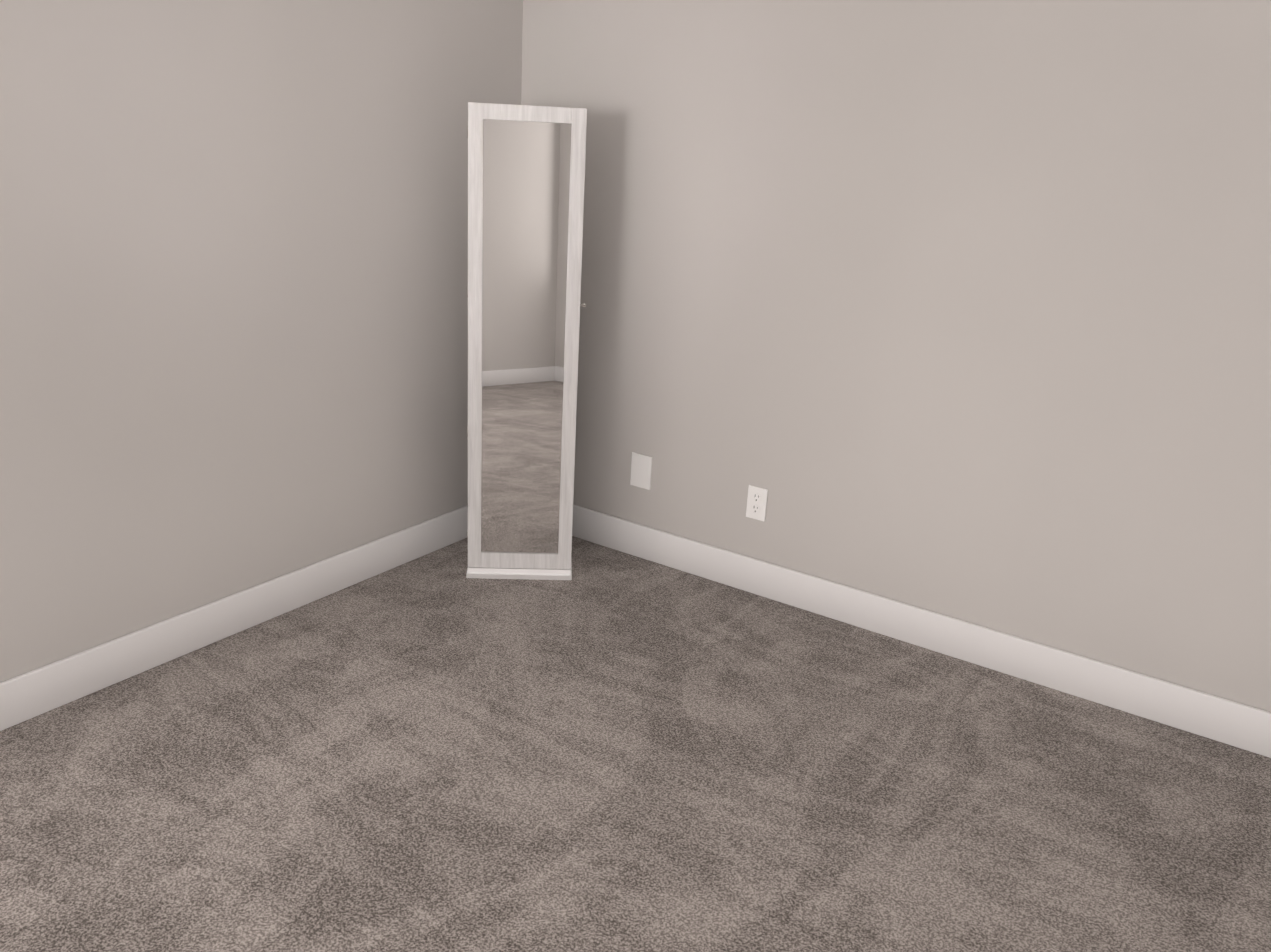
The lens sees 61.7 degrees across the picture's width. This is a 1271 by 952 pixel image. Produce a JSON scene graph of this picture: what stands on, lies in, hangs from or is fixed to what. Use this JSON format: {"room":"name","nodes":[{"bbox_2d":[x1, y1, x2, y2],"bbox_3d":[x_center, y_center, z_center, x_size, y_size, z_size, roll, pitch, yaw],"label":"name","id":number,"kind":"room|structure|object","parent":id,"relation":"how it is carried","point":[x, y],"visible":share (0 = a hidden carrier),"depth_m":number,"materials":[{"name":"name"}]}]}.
{"room":"empty bedroom","nodes":[
{"label":"empty bedroom","id":0,"kind":"room"},
{"bbox_2d":[0,0,522,682],"bbox_3d":[-1.807,-0.571,2.122,0.120,2.755,4.720,15,22,31],"label":"wall","id":1,"kind":"structure","parent":0,"point":[232,296],"depth_m":3.04,"materials":[{"name":"paint"}]},
{"bbox_2d":[0,505,467,730],"bbox_3d":[-1.790,0.660,2.550,0.014,0.130,4.586,15,22,31],"label":"baseboard","id":2,"kind":"structure","parent":1,"relation":"attached to","point":[41,690],"depth_m":3.24,"materials":[{"name":"white wood"}]},
{"bbox_2d":[0,536,1270,951],"bbox_3d":[0.141,1.248,1.362,4.695,0.012,4.600,15,22,31],"label":"floor","id":3,"kind":"structure","parent":0,"point":[604,748],"depth_m":2.65,"materials":[{"name":"carpet"}]},
{"bbox_2d":[466,102,586,579],"bbox_3d":[-0.380,-0.455,3.748,0.394,1.608,0.406,2,19,-4],"label":"mirror","id":4,"kind":"object","parent":3,"relation":"on","point":[526,172],"visible":1,"depth_m":3.54,"materials":[{"name":"white"}]},
{"bbox_2d":[521,0,1270,711],"bbox_3d":[1.526,-0.618,2.795,4.900,2.755,0.120,15,22,31],"label":"wall","id":5,"kind":"structure","parent":0,"point":[957,308],"depth_m":3.18,"materials":[{"name":"paint"}]},
{"bbox_2d":[630,452,651,489],"bbox_3d":[0.021,-0.018,3.967,0.088,0.128,0.008,15,22,31],"label":"blank wall plate","id":6,"kind":"object","parent":5,"relation":"attached to","point":[641,468],"visible":1,"depth_m":3.96,"materials":[{"name":"white plastic"}]},
{"bbox_2d":[746,485,767,521],"bbox_3d":[0.423,0.095,3.715,0.074,0.118,0.010,15,22,31],"label":"electrical outlet","id":7,"kind":"object","parent":5,"relation":"attached to","point":[756,503],"visible":1,"depth_m":3.71,"materials":[{"name":"white plastic"}]},
{"bbox_2d":[572,505,1270,757],"bbox_3d":[1.421,0.627,3.162,4.660,0.130,0.014,15,22,31],"label":"baseboard","id":8,"kind":"structure","parent":5,"relation":"attached to","point":[1228,722],"depth_m":3.41,"materials":[{"name":"white wood"}]}
]}

